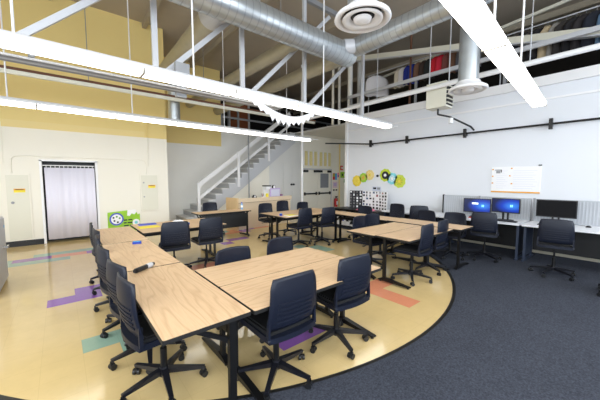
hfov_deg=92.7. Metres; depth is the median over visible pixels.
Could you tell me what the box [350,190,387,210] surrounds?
display board
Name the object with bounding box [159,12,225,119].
duct
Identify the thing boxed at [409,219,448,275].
chair
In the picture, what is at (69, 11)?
roof truss
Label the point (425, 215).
chair
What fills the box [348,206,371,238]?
chair
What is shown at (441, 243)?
seat cushion
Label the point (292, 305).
chair
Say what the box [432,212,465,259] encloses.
chair
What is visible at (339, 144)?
conduit
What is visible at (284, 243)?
chair
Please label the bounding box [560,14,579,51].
garment
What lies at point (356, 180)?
rosette
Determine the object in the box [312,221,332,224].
seat cushion
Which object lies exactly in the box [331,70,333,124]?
column
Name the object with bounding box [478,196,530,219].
screen panel
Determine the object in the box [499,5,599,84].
rail
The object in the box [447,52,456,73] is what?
garment
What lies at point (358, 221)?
chair
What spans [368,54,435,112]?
rail
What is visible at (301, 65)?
steel post
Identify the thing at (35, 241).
baseboard
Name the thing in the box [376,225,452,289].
work table
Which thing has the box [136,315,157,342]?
seat cushion
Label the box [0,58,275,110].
conduit
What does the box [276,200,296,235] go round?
chair
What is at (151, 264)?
marker pen
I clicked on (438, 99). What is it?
heater
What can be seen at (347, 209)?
shelf unit
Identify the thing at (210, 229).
chair
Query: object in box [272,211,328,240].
work table
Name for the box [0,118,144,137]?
trim
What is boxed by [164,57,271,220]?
wall
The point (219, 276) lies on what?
work table
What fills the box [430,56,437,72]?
garment
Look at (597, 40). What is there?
garment
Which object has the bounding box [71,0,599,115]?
ceiling
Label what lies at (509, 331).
floor
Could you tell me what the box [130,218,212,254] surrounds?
work table
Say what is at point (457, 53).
garment
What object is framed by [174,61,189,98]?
junction box
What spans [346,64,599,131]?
trim
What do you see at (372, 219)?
chair
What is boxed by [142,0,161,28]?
joist
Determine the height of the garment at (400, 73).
0.702 m
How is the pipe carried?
hanging from the ceiling
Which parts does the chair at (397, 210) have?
backrest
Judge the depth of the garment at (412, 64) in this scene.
9.05 m
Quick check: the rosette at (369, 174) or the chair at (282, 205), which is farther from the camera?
the rosette at (369, 174)
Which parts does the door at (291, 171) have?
door, door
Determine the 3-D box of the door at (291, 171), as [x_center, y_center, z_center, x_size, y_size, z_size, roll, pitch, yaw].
[-0.352,-0.564,13.386,1.030,2.330,0.089,-4,6,-40]
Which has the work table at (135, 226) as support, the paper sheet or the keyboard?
the paper sheet
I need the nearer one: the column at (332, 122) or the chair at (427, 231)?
the chair at (427, 231)
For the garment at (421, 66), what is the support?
hanging from the rail at (433, 54)
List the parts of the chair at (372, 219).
backrest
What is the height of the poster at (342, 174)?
0.320 m
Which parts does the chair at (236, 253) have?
backrest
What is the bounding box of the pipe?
[305,0,599,120]
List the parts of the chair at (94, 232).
backrest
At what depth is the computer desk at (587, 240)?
5.49 m
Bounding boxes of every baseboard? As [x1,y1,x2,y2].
[6,239,43,247]
[434,236,599,262]
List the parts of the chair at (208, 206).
backrest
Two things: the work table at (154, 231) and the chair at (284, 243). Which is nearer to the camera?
the chair at (284, 243)
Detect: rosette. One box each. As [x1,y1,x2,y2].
[352,175,360,185]
[360,173,366,181]
[365,170,373,179]
[380,169,390,181]
[388,173,396,184]
[394,175,405,187]
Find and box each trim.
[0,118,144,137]
[0,242,455,399]
[344,120,347,206]
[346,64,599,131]
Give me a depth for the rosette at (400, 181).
8.75 m
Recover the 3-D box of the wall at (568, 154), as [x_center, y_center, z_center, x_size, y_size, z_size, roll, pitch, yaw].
[5.486,-0.703,6.067,0.250,3.770,11.500,-4,6,-40]
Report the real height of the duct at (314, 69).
0.340 m
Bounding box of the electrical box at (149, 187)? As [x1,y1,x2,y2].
[140,174,158,210]
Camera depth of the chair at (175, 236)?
4.68 m
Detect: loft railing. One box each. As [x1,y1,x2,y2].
[221,112,336,131]
[348,25,599,112]
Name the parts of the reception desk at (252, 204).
panel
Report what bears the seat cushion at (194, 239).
on the chair at (210, 229)
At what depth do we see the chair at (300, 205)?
9.23 m
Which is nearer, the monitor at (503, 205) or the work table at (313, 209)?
the monitor at (503, 205)
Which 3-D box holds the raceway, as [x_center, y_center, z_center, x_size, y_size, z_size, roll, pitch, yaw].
[-5.719,-0.917,7.672,2.904,0.432,0.024,-4,6,-40]
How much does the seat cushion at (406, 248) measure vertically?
0.035 m
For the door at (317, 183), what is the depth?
14.50 m
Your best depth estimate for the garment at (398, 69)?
9.47 m
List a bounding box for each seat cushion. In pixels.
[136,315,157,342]
[159,243,188,248]
[191,237,220,242]
[243,310,310,335]
[287,223,309,226]
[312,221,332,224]
[316,287,365,304]
[355,237,382,243]
[394,243,429,253]
[413,239,444,245]
[472,231,498,234]
[539,241,571,247]
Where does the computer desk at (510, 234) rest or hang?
on the floor at (509, 331)
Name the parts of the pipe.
hanger rod, hanger rod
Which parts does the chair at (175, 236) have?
backrest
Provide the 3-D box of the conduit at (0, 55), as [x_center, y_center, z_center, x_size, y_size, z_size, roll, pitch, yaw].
[-3.333,-1.560,3.006,7.700,0.032,0.032,-4,6,-40]
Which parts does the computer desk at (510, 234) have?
modesty panel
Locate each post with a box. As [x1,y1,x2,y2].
[301,65,302,201]
[408,35,411,103]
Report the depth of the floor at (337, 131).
13.05 m
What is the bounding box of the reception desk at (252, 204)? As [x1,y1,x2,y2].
[226,195,291,230]
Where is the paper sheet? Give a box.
[138,225,159,228]
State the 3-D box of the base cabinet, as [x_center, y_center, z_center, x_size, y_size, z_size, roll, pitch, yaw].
[-4.671,0.823,4.099,0.655,1.030,1.070,-4,6,-40]
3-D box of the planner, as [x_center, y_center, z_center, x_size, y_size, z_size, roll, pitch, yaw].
[4.920,-0.464,6.551,0.018,0.600,0.920,-4,6,-40]
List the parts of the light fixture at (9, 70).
hanger rod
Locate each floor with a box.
[0,216,451,399]
[237,225,599,399]
[295,123,344,139]
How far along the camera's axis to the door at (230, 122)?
15.25 m
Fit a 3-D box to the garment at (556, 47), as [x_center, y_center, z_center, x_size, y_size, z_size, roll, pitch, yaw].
[5.822,-3.614,6.276,0.454,0.802,0.078,2,5,25]
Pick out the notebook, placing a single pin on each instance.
(144, 224)
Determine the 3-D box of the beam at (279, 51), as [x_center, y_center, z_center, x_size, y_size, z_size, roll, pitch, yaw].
[-2.103,-3.507,8.433,0.300,0.300,6.800,-4,6,-40]
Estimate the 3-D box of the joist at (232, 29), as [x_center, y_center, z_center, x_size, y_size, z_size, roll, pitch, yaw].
[0.943,-4.822,5.056,0.100,0.160,16.280,-4,6,-40]
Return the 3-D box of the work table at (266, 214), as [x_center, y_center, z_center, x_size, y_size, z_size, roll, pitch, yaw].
[-0.299,0.690,7.715,1.490,0.740,0.570,-4,6,-40]
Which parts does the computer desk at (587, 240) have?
modesty panel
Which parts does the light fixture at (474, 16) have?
hanger rod, hanger rod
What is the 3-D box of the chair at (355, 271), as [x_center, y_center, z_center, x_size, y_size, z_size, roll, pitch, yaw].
[0.343,0.962,2.852,0.616,0.943,0.636,-3,5,-36]
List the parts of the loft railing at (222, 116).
rail, rail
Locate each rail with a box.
[325,117,599,146]
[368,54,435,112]
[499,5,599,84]
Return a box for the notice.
[372,186,380,190]
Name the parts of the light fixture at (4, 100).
hanger rod, hanger rod, hanger rod, hanger rod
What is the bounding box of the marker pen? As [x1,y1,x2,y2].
[133,262,154,272]
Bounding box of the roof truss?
[1,0,388,115]
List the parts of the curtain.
rod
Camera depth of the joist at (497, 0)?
8.41 m
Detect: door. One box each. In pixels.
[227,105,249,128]
[283,163,300,209]
[303,168,331,208]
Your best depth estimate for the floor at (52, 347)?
3.10 m
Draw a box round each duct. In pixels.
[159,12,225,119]
[167,0,356,67]
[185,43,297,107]
[213,58,340,114]
[343,0,493,56]
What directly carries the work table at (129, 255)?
on the floor at (52, 347)
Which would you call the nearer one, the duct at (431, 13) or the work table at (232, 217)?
the duct at (431, 13)
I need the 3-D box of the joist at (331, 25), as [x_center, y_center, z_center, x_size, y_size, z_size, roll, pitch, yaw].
[1.260,-5.044,7.937,0.100,0.160,20.300,-4,6,-40]
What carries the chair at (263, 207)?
on the floor at (52, 347)
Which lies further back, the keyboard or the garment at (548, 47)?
the garment at (548, 47)
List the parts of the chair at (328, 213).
backrest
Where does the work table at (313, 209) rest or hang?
on the floor at (52, 347)
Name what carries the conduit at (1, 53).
attached to the hanger
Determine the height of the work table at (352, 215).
0.740 m
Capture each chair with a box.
[89,222,101,283]
[92,228,100,294]
[93,234,108,311]
[96,244,119,337]
[106,259,186,374]
[116,272,207,399]
[158,221,191,269]
[189,217,222,267]
[202,202,224,233]
[215,246,263,343]
[237,269,316,399]
[258,203,280,239]
[267,236,317,304]
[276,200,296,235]
[286,208,311,246]
[297,202,315,230]
[308,253,370,359]
[310,207,334,245]
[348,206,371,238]
[352,216,382,268]
[364,213,396,258]
[383,203,404,244]
[390,223,433,285]
[409,205,428,243]
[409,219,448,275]
[417,210,435,251]
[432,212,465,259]
[466,212,501,262]
[528,219,575,280]
[596,283,599,296]
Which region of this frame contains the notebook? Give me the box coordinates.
[138,223,155,225]
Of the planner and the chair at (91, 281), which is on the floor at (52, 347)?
the chair at (91, 281)
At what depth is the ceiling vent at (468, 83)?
5.01 m
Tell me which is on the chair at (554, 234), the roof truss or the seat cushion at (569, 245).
the seat cushion at (569, 245)
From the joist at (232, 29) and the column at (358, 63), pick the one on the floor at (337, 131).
the column at (358, 63)
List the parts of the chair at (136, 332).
backrest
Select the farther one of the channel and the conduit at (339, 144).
the conduit at (339, 144)
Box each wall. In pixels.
[0,0,168,241]
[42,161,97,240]
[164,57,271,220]
[218,135,344,209]
[220,49,599,133]
[347,76,599,246]
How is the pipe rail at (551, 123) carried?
attached to the wall at (568, 154)
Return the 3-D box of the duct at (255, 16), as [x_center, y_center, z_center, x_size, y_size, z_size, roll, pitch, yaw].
[-2.535,-3.745,3.274,9.480,2.035,0.490,-4,6,-40]
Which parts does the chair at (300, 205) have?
backrest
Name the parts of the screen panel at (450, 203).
post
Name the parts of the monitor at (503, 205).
casing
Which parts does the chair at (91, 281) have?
backrest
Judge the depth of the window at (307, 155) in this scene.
14.26 m
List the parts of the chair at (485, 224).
backrest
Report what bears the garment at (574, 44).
hanging from the rail at (598, 5)
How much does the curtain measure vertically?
1.887 m
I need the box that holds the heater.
[426,18,474,130]
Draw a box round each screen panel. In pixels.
[442,194,477,214]
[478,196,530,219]
[532,198,599,226]
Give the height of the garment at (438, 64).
0.602 m
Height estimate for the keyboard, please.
0.024 m
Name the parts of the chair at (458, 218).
backrest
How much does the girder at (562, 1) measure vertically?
0.770 m
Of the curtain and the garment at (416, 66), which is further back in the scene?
the garment at (416, 66)
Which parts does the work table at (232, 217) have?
modesty panel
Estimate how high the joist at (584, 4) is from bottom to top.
0.160 m
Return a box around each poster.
[107,209,139,230]
[340,172,344,177]
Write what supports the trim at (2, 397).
on the floor at (52, 347)
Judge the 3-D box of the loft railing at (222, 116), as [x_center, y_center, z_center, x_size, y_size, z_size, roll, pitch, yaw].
[0.123,-3.804,15.284,9.250,1.060,0.120,-4,6,-40]
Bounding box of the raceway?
[10,155,146,173]
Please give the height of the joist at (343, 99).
0.160 m
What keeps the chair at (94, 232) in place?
on the floor at (52, 347)
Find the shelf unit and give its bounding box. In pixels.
[335,206,383,226]
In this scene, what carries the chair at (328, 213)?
on the floor at (52, 347)
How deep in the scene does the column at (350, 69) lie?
10.37 m
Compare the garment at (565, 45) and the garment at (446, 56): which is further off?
the garment at (446, 56)
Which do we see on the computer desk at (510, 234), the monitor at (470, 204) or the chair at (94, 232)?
the monitor at (470, 204)
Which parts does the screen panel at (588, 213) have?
post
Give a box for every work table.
[95,226,146,271]
[102,239,179,341]
[126,262,250,399]
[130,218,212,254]
[136,222,226,255]
[191,209,250,235]
[195,247,337,365]
[220,256,380,399]
[260,210,313,241]
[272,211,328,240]
[298,208,346,240]
[335,212,396,251]
[347,222,419,279]
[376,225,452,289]
[387,218,472,269]
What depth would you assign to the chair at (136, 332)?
2.10 m
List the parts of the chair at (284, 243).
backrest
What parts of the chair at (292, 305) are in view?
backrest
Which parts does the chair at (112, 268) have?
backrest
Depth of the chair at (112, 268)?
2.46 m
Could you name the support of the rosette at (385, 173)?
attached to the wall at (568, 154)
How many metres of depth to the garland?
4.81 m
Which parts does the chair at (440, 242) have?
backrest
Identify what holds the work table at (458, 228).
on the floor at (509, 331)
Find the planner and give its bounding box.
[491,166,541,193]
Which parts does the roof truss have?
post, post, post, post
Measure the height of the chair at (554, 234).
0.983 m
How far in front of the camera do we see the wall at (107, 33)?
7.62 m
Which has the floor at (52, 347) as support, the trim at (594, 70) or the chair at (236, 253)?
the chair at (236, 253)
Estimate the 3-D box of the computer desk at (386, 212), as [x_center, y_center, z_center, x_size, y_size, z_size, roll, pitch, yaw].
[3.112,0.686,7.724,0.840,0.735,1.560,-4,6,-40]
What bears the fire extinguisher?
attached to the wall at (273, 174)
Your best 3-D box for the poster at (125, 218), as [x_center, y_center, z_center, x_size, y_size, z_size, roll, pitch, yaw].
[-5.093,0.610,8.297,0.800,0.630,0.049,-4,6,-40]
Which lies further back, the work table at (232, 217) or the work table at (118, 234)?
the work table at (232, 217)
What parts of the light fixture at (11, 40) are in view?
hanger rod, hanger rod, hanger rod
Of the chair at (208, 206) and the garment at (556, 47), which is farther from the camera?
the chair at (208, 206)
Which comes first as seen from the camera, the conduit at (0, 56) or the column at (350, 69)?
the conduit at (0, 56)
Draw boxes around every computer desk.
[382,209,449,241]
[439,215,529,259]
[521,221,599,261]
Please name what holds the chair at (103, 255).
on the floor at (52, 347)
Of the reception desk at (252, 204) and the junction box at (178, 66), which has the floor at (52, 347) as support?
the reception desk at (252, 204)
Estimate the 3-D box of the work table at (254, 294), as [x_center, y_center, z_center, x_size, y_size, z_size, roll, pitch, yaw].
[0.078,1.077,2.682,1.490,0.740,0.570,-4,6,-40]
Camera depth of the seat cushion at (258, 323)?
2.22 m
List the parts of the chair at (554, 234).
backrest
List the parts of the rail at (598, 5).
rod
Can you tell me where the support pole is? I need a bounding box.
[248,134,249,197]
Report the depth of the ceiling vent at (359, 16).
3.72 m
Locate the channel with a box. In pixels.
[0,125,2,162]
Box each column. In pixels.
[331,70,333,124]
[338,67,340,124]
[347,65,352,112]
[357,62,360,114]
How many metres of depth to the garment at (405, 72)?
9.19 m
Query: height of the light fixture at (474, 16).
3.236 m
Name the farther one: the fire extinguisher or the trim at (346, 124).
the fire extinguisher
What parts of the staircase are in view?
newel post, newel post, handrail, guard rail, newel post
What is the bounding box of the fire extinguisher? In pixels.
[334,196,337,206]
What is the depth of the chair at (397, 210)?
7.42 m
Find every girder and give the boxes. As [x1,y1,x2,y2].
[355,27,599,62]
[382,0,571,77]
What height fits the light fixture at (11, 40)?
3.236 m
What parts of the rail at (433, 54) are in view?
rod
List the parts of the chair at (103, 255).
backrest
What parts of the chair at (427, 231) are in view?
backrest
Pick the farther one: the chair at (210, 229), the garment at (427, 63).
the garment at (427, 63)
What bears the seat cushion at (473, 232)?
on the chair at (485, 224)
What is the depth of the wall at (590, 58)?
11.85 m
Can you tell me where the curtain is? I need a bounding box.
[41,165,97,239]
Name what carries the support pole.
on the floor at (52, 347)
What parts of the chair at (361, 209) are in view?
backrest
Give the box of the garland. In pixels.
[248,93,316,126]
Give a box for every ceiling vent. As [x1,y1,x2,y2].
[334,0,391,33]
[448,25,488,94]
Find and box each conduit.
[0,51,282,108]
[0,55,279,108]
[0,56,277,109]
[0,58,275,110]
[146,122,148,165]
[339,144,339,206]
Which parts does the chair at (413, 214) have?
backrest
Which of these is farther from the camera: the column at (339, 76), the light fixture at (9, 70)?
the column at (339, 76)
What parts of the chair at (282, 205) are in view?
backrest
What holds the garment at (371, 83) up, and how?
hanging from the rail at (433, 54)
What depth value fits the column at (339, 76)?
11.08 m
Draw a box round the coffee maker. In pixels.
[262,185,270,196]
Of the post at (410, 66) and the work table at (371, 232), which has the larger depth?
the post at (410, 66)
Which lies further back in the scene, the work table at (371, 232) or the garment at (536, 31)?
the garment at (536, 31)
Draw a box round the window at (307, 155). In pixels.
[303,150,330,166]
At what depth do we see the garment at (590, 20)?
5.95 m
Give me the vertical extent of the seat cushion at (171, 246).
0.035 m
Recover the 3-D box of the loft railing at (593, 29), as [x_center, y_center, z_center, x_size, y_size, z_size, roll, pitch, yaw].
[5.415,-2.961,5.899,0.110,0.820,11.400,-4,6,-40]
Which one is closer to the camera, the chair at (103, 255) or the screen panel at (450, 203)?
the chair at (103, 255)
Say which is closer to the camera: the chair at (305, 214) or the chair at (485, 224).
the chair at (485, 224)
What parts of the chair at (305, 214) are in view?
backrest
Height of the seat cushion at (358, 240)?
0.035 m
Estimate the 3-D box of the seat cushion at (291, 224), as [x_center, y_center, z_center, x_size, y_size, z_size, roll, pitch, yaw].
[-0.035,0.601,6.955,0.420,0.035,0.419,-4,6,-42]
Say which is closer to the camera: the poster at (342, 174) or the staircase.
the staircase
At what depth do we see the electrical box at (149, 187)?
8.66 m
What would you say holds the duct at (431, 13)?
attached to the duct at (255, 16)
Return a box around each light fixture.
[0,0,317,141]
[0,0,397,128]
[0,9,314,123]
[439,0,546,107]
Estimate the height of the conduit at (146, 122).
1.500 m
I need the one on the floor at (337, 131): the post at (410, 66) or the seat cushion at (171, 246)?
the post at (410, 66)
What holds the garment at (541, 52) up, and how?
hanging from the rail at (598, 5)
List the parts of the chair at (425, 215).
backrest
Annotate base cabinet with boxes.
[0,216,8,290]
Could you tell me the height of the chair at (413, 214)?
0.973 m
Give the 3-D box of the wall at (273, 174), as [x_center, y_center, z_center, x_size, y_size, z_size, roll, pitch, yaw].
[-0.229,-1.308,14.258,8.950,3.720,1.170,-4,6,-40]
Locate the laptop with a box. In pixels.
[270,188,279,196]
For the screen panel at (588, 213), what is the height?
0.480 m
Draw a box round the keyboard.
[497,219,517,222]
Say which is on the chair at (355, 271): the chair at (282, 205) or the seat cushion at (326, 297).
the seat cushion at (326, 297)
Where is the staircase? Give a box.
[176,112,294,219]
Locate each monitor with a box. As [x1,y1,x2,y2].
[463,198,491,216]
[491,198,520,220]
[536,199,577,218]
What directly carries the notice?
attached to the wall at (568, 154)
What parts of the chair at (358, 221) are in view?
backrest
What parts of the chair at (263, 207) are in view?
backrest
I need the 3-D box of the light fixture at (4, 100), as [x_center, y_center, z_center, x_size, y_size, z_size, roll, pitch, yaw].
[-3.535,-3.373,6.269,11.362,3.236,0.220,-4,6,-42]
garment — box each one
[365,75,388,96]
[394,68,403,88]
[397,67,406,87]
[403,63,411,84]
[407,64,417,84]
[413,62,420,81]
[418,58,428,81]
[423,57,434,80]
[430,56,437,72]
[435,55,443,70]
[441,53,448,69]
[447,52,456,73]
[455,52,458,71]
[518,28,533,61]
[525,28,542,60]
[537,25,551,57]
[546,22,559,55]
[551,17,569,54]
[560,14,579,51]
[570,11,589,49]
[580,7,599,47]
[595,14,599,50]
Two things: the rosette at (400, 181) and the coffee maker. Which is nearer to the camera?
the rosette at (400, 181)
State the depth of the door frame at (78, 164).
7.53 m
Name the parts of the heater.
hanger rod, hanger rod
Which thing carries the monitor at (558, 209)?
on the computer desk at (587, 240)
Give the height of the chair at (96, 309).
0.943 m
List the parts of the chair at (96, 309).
backrest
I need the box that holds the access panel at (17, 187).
[3,174,33,241]
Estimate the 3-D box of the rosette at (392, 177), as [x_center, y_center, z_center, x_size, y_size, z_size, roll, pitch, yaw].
[2.882,-0.670,8.965,0.028,0.372,0.367,-4,6,-40]
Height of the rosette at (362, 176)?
0.331 m
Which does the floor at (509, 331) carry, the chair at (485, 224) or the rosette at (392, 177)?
the chair at (485, 224)
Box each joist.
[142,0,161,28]
[190,0,273,67]
[275,0,599,105]
[293,84,407,114]
[320,0,385,31]
[366,0,497,53]
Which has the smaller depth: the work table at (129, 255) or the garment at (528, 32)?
the work table at (129, 255)
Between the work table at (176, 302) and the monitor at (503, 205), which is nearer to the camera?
the work table at (176, 302)
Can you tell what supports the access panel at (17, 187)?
attached to the wall at (107, 33)
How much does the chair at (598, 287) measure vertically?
0.943 m
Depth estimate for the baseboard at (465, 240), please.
6.23 m

